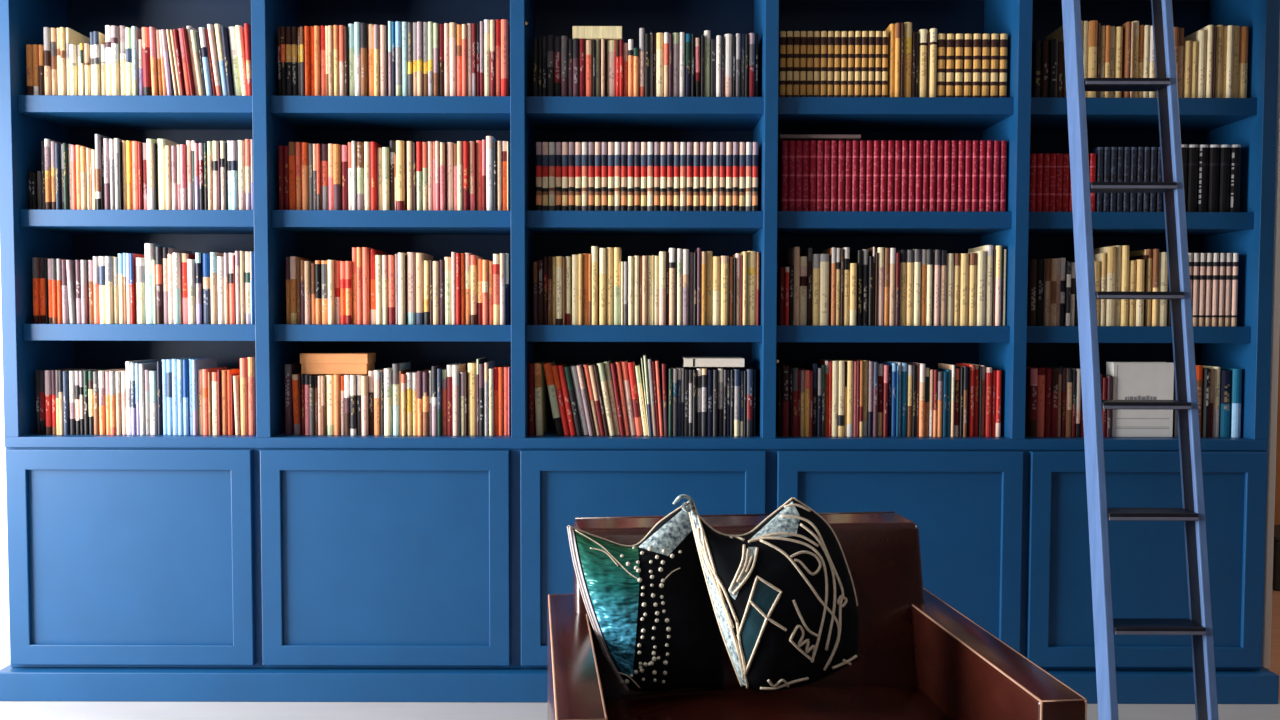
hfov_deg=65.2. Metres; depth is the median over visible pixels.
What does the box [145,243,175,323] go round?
book
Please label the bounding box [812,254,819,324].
book
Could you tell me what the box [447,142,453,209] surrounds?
book
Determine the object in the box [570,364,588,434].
book
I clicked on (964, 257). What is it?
book
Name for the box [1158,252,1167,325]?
book
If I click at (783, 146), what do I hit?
book
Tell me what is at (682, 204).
book
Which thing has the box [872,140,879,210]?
book
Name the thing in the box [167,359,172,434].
book
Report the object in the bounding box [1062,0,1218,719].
ladder
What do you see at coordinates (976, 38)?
book
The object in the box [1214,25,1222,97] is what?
book
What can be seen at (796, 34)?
book
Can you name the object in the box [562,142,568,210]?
book
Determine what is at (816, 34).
book
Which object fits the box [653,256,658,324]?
book
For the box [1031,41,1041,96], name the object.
book
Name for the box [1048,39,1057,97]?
book
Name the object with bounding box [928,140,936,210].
book
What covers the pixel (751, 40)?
book
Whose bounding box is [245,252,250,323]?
book
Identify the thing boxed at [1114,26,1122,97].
book
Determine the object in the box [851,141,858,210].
book
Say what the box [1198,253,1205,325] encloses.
book
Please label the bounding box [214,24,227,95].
book
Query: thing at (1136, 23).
book
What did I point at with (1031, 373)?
book
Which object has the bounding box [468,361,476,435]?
book
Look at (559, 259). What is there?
book
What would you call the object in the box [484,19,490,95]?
book
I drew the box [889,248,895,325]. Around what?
book
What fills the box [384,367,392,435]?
book
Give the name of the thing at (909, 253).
book
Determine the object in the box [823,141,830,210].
book
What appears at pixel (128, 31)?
book
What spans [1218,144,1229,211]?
book
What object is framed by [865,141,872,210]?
book
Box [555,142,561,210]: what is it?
book
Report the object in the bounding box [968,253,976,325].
book
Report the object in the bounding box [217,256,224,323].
book
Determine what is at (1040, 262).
book
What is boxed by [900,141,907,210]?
book
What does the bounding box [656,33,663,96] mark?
book
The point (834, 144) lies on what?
book
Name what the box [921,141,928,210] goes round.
book
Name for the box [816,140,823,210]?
book
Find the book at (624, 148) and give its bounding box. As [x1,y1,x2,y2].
[621,142,627,210]
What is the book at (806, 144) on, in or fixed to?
on the bookcase
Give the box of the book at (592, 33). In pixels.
[573,26,622,40]
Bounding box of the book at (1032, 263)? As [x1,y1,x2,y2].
[1027,259,1036,325]
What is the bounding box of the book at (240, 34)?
[235,25,247,95]
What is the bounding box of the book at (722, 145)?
[719,142,725,210]
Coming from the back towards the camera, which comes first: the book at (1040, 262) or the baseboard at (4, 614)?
the baseboard at (4, 614)
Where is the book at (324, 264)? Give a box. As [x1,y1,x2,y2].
[321,261,327,323]
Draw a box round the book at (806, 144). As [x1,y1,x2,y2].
[802,141,809,210]
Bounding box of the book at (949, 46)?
[945,34,953,96]
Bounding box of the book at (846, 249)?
[841,247,849,324]
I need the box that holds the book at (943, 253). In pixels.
[939,250,946,325]
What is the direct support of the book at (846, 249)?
on the bookcase
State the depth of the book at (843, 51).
3.36 m
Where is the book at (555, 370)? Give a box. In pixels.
[552,363,569,435]
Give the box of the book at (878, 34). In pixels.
[874,31,881,96]
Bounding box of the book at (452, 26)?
[449,22,456,95]
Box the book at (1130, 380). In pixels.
[1106,362,1173,436]
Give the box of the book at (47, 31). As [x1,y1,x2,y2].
[43,27,51,94]
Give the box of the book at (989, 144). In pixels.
[985,140,992,211]
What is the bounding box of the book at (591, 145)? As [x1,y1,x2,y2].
[588,142,594,210]
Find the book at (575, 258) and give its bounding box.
[572,255,578,324]
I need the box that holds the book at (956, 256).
[953,253,959,325]
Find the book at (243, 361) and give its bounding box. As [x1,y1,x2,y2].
[240,357,247,434]
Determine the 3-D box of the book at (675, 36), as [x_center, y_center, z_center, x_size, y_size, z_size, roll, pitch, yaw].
[0.120,-0.991,3.421,0.022,0.217,0.135,0,2,0]
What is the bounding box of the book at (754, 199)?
[751,142,757,210]
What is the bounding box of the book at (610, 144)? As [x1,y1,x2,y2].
[608,142,613,210]
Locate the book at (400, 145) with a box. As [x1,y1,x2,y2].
[396,140,404,209]
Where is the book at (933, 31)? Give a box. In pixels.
[928,28,936,96]
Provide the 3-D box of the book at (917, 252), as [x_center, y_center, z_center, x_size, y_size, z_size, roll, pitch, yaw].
[0.941,-0.249,3.479,0.024,0.258,0.189,0,2,0]
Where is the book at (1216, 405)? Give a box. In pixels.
[1200,365,1220,436]
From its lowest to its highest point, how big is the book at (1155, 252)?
0.261 m
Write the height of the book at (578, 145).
0.232 m
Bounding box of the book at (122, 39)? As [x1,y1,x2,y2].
[119,26,126,94]
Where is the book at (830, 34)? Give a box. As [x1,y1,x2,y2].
[827,31,833,96]
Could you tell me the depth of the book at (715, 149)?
3.37 m
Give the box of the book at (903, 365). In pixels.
[894,361,906,436]
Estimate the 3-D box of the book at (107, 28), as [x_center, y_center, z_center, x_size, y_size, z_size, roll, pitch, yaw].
[-1.786,-1.007,3.446,0.021,0.238,0.176,0,2,0]
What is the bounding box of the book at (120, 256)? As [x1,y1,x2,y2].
[118,253,123,323]
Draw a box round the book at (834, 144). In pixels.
[830,141,837,210]
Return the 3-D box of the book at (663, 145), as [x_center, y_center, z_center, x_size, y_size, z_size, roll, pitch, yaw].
[0.079,-0.621,3.449,0.021,0.233,0.160,0,2,0]
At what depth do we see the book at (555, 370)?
3.40 m
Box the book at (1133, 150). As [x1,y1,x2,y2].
[1129,147,1136,211]
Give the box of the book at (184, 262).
[181,253,195,323]
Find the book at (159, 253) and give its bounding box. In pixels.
[156,247,163,323]
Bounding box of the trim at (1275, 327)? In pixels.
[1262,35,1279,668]
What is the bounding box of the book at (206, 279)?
[202,253,210,323]
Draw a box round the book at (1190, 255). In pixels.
[1188,253,1192,301]
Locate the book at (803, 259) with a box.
[799,256,806,324]
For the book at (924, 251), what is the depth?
3.39 m
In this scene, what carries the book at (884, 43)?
on the bookcase
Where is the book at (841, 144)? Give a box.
[837,140,844,210]
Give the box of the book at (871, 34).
[867,31,874,96]
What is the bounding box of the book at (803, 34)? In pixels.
[799,31,806,96]
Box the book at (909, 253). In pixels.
[906,250,913,325]
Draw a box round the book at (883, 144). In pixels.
[879,140,886,210]
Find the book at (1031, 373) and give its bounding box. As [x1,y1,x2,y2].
[1025,367,1037,436]
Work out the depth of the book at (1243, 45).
3.36 m
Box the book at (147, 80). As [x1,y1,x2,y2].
[142,27,151,94]
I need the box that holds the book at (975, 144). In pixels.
[971,140,978,211]
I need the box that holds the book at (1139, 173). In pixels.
[1136,147,1143,211]
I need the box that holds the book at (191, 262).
[187,259,196,323]
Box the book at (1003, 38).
[998,34,1007,96]
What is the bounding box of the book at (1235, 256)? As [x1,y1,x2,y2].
[1230,253,1238,325]
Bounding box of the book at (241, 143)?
[238,140,245,209]
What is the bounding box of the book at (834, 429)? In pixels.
[823,359,837,436]
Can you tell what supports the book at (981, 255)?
on the bookcase
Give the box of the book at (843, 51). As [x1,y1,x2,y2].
[840,31,846,96]
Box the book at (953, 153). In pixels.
[950,141,957,211]
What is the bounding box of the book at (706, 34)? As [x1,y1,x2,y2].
[703,30,709,96]
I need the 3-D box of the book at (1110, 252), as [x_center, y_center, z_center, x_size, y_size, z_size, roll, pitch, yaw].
[1.596,-0.253,3.479,0.032,0.268,0.191,0,2,0]
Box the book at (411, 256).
[407,252,415,323]
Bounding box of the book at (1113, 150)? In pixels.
[1109,147,1116,211]
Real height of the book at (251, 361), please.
0.265 m
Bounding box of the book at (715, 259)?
[712,256,719,324]
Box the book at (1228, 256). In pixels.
[1224,253,1231,325]
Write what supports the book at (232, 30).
on the bookcase
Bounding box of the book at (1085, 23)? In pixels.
[1083,21,1087,97]
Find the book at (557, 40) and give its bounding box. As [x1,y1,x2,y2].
[554,36,560,95]
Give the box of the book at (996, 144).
[992,140,999,211]
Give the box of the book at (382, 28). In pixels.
[379,25,386,95]
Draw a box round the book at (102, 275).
[99,256,105,323]
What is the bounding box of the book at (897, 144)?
[893,141,900,210]
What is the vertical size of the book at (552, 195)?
0.232 m
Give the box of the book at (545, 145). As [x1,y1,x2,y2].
[542,142,548,210]
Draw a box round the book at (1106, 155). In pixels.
[1102,147,1109,211]
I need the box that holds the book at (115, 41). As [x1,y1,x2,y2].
[111,25,119,94]
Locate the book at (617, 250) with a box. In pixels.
[614,247,621,324]
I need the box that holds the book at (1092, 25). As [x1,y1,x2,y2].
[1087,20,1097,97]
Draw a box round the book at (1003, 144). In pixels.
[999,141,1006,211]
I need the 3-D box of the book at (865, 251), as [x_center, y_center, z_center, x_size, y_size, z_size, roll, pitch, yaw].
[0.764,-0.249,3.475,0.020,0.258,0.172,0,2,0]
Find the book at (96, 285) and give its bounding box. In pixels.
[93,256,99,323]
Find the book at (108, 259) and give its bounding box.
[105,256,117,323]
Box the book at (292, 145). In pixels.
[289,142,295,209]
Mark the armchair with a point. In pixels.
(920, 658)
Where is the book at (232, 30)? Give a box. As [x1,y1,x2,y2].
[228,26,241,95]
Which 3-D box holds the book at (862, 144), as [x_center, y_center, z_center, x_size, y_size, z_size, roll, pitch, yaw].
[0.751,-0.622,3.451,0.023,0.239,0.160,0,2,0]
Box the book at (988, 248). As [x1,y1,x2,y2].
[968,245,992,325]
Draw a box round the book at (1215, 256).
[1211,253,1218,325]
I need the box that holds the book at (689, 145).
[686,142,692,210]
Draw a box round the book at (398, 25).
[395,21,401,95]
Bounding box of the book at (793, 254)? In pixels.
[787,247,799,324]
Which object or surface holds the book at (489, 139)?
on the bookcase
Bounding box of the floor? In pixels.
[0,589,1279,719]
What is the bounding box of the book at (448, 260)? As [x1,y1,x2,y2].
[444,257,451,324]
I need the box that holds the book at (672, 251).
[668,248,675,324]
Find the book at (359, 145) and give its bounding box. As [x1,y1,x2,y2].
[356,142,364,209]
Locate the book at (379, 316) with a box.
[376,255,382,323]
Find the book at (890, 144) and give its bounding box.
[886,140,893,210]
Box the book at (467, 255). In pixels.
[465,253,473,324]
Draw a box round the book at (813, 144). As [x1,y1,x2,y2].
[809,140,816,210]
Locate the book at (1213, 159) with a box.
[1207,145,1219,211]
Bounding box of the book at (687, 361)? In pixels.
[682,357,744,366]
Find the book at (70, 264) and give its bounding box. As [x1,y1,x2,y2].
[66,260,76,323]
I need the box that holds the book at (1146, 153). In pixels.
[1142,147,1149,211]
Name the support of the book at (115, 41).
on the bookcase
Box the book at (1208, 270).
[1204,253,1211,325]
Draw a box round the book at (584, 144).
[582,142,587,210]
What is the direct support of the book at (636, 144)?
on the bookcase
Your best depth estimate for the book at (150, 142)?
3.37 m
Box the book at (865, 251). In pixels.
[862,249,867,325]
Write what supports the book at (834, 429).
on the bookcase
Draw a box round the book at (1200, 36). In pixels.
[1184,30,1206,97]
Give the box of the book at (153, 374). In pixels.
[150,370,157,434]
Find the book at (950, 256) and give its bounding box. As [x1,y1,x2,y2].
[946,253,953,325]
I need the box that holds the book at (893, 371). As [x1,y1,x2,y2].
[880,361,896,436]
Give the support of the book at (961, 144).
on the bookcase
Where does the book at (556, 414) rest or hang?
on the bookcase
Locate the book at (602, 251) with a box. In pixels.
[599,248,606,324]
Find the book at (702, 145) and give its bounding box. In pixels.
[699,142,705,210]
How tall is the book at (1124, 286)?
0.273 m
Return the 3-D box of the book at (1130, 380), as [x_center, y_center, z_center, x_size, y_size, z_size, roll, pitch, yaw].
[1.716,0.135,3.437,0.206,0.254,0.056,0,2,0]
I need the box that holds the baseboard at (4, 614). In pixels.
[0,610,9,661]
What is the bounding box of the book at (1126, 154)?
[1122,147,1129,211]
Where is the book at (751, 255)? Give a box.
[747,251,755,324]
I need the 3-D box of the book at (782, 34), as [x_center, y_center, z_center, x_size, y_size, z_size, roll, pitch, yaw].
[0.480,-0.994,3.436,0.022,0.224,0.160,0,2,0]
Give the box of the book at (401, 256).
[398,253,406,323]
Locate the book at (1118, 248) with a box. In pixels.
[1110,245,1120,325]
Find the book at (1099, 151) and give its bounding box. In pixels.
[1088,147,1103,211]
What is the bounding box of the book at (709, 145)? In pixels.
[706,142,712,210]
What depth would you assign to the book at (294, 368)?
3.41 m
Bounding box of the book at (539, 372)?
[534,361,546,435]
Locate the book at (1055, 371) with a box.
[1039,366,1058,436]
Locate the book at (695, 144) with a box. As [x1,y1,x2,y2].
[693,142,698,210]
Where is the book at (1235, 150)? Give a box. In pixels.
[1229,144,1240,211]
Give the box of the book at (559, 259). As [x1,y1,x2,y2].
[556,256,563,324]
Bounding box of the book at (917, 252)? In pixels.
[913,249,920,325]
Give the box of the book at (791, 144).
[788,140,795,210]
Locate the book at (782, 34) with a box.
[778,31,785,96]
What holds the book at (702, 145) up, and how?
on the bookcase
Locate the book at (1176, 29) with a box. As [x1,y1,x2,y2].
[1174,27,1178,85]
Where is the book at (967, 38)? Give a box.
[962,34,971,96]
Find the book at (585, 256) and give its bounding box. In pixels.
[583,253,588,324]
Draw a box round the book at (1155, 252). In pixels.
[1151,249,1158,325]
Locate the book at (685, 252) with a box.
[682,249,688,324]
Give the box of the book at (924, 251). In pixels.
[920,249,926,325]
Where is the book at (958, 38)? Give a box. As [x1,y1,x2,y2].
[954,34,962,96]
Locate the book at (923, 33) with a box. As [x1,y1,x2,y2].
[917,29,927,96]
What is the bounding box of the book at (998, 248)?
[993,245,1001,325]
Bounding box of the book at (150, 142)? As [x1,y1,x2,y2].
[147,139,156,209]
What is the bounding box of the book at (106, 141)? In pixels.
[103,138,110,209]
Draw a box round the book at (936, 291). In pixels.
[933,250,939,325]
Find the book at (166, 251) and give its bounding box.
[162,247,191,323]
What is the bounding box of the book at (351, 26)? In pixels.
[348,24,354,95]
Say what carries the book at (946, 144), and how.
on the bookcase
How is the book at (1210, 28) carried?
on the bookcase
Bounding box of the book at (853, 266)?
[849,263,856,325]
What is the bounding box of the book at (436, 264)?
[433,261,439,324]
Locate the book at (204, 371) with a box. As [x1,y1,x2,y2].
[202,367,226,434]
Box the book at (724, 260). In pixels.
[720,256,728,324]
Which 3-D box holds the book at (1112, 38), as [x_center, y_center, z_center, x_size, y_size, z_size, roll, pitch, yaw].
[1.589,-1.002,3.438,0.019,0.244,0.152,0,2,0]
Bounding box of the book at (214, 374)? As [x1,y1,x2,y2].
[212,371,218,434]
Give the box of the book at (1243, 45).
[1238,26,1248,97]
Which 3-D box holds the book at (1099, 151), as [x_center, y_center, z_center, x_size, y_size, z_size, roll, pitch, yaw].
[1.553,-0.611,3.451,0.021,0.219,0.160,0,2,0]
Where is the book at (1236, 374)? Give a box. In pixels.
[1221,367,1241,437]
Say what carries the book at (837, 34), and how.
on the bookcase
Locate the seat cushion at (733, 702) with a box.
[604,686,950,719]
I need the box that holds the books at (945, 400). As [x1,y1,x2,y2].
[26,19,1226,437]
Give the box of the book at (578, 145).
[575,142,581,210]
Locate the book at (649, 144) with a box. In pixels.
[647,142,652,210]
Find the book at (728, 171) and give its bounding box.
[725,142,731,210]
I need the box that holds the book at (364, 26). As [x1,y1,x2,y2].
[361,23,367,95]
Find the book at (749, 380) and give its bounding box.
[742,367,752,436]
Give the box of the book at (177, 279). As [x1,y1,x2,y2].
[173,253,182,323]
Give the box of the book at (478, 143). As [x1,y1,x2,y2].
[476,140,481,209]
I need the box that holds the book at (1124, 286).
[1120,245,1128,325]
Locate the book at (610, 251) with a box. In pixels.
[607,247,613,324]
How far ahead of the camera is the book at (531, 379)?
3.41 m
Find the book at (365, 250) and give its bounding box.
[362,247,379,323]
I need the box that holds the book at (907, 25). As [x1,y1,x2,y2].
[903,22,911,96]
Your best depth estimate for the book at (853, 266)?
3.38 m
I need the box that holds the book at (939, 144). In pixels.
[936,141,942,211]
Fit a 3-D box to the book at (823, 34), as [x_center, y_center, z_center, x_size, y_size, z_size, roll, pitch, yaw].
[0.617,-0.994,3.434,0.022,0.224,0.160,0,2,0]
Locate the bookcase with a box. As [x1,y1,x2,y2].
[0,0,1279,703]
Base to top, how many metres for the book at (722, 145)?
0.233 m
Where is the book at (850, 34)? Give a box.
[847,31,853,96]
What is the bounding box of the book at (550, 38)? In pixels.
[547,35,553,95]
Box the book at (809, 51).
[806,31,812,96]
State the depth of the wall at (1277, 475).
5.10 m
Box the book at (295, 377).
[292,373,300,434]
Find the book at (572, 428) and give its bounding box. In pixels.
[558,363,576,435]
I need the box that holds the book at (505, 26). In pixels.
[501,19,509,95]
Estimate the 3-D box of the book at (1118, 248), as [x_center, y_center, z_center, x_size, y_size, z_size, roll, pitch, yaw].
[1.623,-0.255,3.488,0.020,0.273,0.193,0,2,0]
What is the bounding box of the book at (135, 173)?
[132,141,141,209]
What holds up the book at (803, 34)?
on the bookcase
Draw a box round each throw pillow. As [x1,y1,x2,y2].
[567,500,723,691]
[672,494,858,691]
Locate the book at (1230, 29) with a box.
[1225,25,1233,97]
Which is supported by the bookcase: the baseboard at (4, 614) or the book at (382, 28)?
the book at (382, 28)
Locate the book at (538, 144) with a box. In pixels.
[536,142,541,210]
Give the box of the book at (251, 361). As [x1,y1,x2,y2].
[247,356,256,434]
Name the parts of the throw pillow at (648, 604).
edge cord, satin panel, seam cord, trim panel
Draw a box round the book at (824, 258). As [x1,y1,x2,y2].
[819,254,828,324]
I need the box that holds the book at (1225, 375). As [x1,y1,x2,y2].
[1219,369,1230,436]
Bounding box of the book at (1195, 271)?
[1192,253,1198,325]
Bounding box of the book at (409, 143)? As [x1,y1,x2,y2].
[407,141,413,209]
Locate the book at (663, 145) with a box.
[660,142,666,210]
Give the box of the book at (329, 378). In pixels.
[326,374,333,434]
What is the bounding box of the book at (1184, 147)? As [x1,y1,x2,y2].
[1181,145,1187,209]
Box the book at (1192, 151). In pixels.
[1186,144,1197,211]
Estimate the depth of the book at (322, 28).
3.36 m
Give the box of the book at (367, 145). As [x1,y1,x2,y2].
[364,142,370,209]
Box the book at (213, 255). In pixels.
[210,252,223,323]
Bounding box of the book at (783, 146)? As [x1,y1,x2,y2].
[777,140,787,210]
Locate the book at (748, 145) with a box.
[745,142,751,210]
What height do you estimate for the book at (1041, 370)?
0.236 m
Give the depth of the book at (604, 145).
3.37 m
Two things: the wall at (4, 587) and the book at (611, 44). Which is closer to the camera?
the book at (611, 44)
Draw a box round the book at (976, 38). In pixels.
[971,33,980,96]
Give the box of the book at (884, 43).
[881,31,887,96]
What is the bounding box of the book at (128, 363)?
[126,359,156,434]
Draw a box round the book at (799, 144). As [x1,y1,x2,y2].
[795,140,802,210]
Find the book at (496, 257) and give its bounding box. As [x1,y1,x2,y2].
[493,254,499,324]
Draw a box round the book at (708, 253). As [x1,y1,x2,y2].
[706,251,711,324]
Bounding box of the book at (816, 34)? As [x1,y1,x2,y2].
[813,31,819,96]
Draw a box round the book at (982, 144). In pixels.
[978,141,985,211]
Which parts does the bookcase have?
cabinet door, door panel, shelf, shelf, shelf, cabinet door, door panel, shelf, shelf, shelf, panel, cabinet door, door panel, shelf, shelf, shelf, shelf, shelf, shelf, door panel, cabinet door, shelf, shelf, shelf, shelf, door panel, cabinet door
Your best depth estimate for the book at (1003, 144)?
3.37 m
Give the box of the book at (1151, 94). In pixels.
[1148,25,1154,97]
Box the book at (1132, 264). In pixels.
[1128,261,1135,325]
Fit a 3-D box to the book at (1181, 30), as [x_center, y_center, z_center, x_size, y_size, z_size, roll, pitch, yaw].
[1.819,-0.998,3.436,0.023,0.239,0.150,0,2,0]
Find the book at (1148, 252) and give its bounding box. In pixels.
[1129,249,1151,325]
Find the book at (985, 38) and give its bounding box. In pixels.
[980,34,989,96]
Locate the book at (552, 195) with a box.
[549,142,555,210]
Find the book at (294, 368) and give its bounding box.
[285,363,300,434]
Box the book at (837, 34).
[833,31,840,96]
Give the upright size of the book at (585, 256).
0.242 m
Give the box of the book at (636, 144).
[634,142,639,210]
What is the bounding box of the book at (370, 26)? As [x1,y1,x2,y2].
[368,24,373,95]
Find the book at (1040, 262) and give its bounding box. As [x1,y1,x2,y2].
[1036,259,1043,325]
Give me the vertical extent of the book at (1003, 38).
0.217 m
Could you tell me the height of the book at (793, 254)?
0.266 m
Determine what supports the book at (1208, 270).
on the bookcase
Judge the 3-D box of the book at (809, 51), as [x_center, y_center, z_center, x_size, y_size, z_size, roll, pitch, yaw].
[0.572,-0.994,3.435,0.022,0.224,0.160,0,2,0]
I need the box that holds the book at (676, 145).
[673,142,679,210]
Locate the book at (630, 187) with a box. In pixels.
[627,142,633,210]
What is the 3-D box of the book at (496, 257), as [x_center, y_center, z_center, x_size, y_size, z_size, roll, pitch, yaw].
[-0.486,-0.242,3.468,0.022,0.239,0.171,0,2,0]
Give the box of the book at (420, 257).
[416,253,432,324]
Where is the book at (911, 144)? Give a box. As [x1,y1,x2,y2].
[907,141,914,210]
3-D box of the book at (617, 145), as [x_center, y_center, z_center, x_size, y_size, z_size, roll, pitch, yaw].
[-0.076,-0.621,3.450,0.021,0.232,0.160,0,2,0]
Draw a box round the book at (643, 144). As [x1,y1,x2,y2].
[641,142,646,210]
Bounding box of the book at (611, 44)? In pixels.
[607,40,615,95]
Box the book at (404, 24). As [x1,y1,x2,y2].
[402,22,407,95]
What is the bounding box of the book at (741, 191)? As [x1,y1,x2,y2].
[738,142,744,210]
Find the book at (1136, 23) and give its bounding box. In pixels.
[1132,21,1138,97]
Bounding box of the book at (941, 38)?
[936,34,945,96]
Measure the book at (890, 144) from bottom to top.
0.240 m
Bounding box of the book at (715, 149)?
[712,142,718,210]
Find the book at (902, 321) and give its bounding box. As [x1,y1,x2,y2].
[898,250,905,325]
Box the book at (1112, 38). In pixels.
[1109,26,1114,97]
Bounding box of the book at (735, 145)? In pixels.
[732,142,738,210]
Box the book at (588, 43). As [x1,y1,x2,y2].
[585,40,592,95]
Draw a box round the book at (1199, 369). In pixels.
[1196,365,1202,436]
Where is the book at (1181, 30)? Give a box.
[1177,28,1183,97]
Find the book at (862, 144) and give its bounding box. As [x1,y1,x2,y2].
[858,141,865,210]
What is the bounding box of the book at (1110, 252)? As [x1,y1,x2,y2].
[1093,247,1115,325]
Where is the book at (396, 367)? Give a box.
[392,362,410,434]
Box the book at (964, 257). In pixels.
[959,253,968,325]
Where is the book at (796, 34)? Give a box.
[793,31,799,96]
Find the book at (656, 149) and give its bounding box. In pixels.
[653,142,659,210]
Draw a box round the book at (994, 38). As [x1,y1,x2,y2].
[989,34,998,96]
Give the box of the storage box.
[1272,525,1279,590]
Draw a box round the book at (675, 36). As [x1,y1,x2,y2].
[672,33,678,96]
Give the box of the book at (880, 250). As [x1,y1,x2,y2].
[875,247,883,325]
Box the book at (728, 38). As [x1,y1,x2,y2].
[724,34,732,96]
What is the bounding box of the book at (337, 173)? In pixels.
[333,144,341,209]
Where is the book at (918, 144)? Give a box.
[914,140,921,210]
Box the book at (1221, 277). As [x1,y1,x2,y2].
[1217,253,1224,325]
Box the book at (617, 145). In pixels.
[614,142,620,210]
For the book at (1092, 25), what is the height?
0.260 m
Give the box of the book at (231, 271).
[229,253,234,323]
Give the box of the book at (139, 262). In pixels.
[135,258,145,323]
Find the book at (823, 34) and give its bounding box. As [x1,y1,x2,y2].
[820,31,826,96]
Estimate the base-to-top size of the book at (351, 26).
0.246 m
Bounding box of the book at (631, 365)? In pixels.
[628,361,642,435]
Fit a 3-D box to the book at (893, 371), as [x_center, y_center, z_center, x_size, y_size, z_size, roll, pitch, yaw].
[0.865,0.133,3.489,0.016,0.250,0.175,0,2,0]
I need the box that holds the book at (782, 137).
[778,134,860,144]
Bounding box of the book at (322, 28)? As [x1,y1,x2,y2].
[320,26,325,95]
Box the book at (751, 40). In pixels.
[748,33,754,96]
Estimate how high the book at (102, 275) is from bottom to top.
0.228 m
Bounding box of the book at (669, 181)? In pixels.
[666,142,672,210]
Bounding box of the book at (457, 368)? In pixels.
[453,363,465,435]
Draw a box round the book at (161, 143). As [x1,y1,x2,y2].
[157,139,179,209]
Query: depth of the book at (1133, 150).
3.37 m
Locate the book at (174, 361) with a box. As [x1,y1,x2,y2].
[172,357,197,434]
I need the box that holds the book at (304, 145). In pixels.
[301,142,309,209]
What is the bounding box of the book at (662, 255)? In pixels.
[658,251,665,324]
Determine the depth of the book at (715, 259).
3.39 m
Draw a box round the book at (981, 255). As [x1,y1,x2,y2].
[971,251,985,325]
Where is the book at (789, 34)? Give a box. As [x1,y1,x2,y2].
[786,31,792,96]
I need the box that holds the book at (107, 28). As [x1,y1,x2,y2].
[105,25,111,94]
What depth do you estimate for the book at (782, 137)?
3.36 m
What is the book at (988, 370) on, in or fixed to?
on the bookcase
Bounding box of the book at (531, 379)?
[528,362,535,435]
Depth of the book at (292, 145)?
3.37 m
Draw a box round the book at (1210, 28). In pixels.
[1186,25,1213,97]
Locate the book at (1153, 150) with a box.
[1149,147,1156,211]
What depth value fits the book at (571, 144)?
3.37 m
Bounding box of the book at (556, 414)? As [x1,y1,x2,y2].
[543,361,563,435]
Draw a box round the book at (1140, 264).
[1130,259,1144,325]
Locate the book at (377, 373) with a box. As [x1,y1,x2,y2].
[374,368,383,434]
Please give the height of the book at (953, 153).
0.240 m
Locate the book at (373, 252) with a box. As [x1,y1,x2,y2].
[370,249,386,323]
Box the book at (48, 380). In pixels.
[45,368,75,434]
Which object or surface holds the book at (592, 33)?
on the book at (588, 43)
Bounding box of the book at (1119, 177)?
[1116,147,1123,211]
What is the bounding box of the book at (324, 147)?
[321,144,328,209]
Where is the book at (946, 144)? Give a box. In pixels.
[942,140,950,211]
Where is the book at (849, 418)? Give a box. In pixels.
[838,359,852,436]
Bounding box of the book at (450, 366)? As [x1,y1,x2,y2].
[447,363,458,435]
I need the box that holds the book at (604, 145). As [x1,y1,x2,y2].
[601,142,607,210]
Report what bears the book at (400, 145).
on the bookcase
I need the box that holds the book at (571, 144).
[569,142,574,210]
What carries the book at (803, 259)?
on the bookcase
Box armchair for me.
[547,511,1086,719]
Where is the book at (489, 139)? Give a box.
[486,136,496,209]
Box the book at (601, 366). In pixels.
[597,361,614,435]
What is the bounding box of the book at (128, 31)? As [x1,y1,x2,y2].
[125,27,132,94]
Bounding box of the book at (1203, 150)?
[1197,145,1208,211]
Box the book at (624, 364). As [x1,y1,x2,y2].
[621,359,635,435]
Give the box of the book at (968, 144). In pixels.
[964,141,971,211]
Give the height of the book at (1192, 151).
0.228 m
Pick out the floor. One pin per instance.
(9, 710)
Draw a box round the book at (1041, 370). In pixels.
[1026,365,1044,436]
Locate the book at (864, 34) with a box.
[860,31,867,96]
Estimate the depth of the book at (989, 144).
3.37 m
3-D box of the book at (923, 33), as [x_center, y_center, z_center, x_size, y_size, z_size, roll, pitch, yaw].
[0.954,-0.998,3.442,0.028,0.233,0.164,0,2,0]
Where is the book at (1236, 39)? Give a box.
[1232,26,1239,97]
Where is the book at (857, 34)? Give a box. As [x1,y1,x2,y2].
[854,31,860,96]
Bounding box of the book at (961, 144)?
[957,141,964,211]
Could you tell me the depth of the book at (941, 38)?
3.36 m
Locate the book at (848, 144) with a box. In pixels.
[844,141,851,210]
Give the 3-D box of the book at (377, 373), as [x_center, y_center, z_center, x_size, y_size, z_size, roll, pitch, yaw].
[-0.896,0.143,3.484,0.024,0.222,0.159,0,2,0]
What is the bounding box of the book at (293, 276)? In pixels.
[290,256,309,323]
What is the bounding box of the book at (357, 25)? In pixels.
[354,22,360,95]
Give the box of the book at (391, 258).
[388,255,395,323]
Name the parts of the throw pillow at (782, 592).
trim, band cord, diamond panel, diamond cord, trim panel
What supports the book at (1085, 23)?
on the bookcase
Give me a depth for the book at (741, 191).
3.37 m
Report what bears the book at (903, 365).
on the bookcase
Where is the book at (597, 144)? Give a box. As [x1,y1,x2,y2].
[595,142,600,210]
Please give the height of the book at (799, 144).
0.239 m
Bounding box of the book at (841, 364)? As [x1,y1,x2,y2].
[832,359,844,436]
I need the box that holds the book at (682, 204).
[679,142,685,210]
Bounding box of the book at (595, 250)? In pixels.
[592,246,598,324]
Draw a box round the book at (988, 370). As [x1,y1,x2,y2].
[984,367,991,436]
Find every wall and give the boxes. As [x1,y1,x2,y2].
[0,268,8,609]
[1274,330,1279,524]
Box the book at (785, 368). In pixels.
[776,364,788,436]

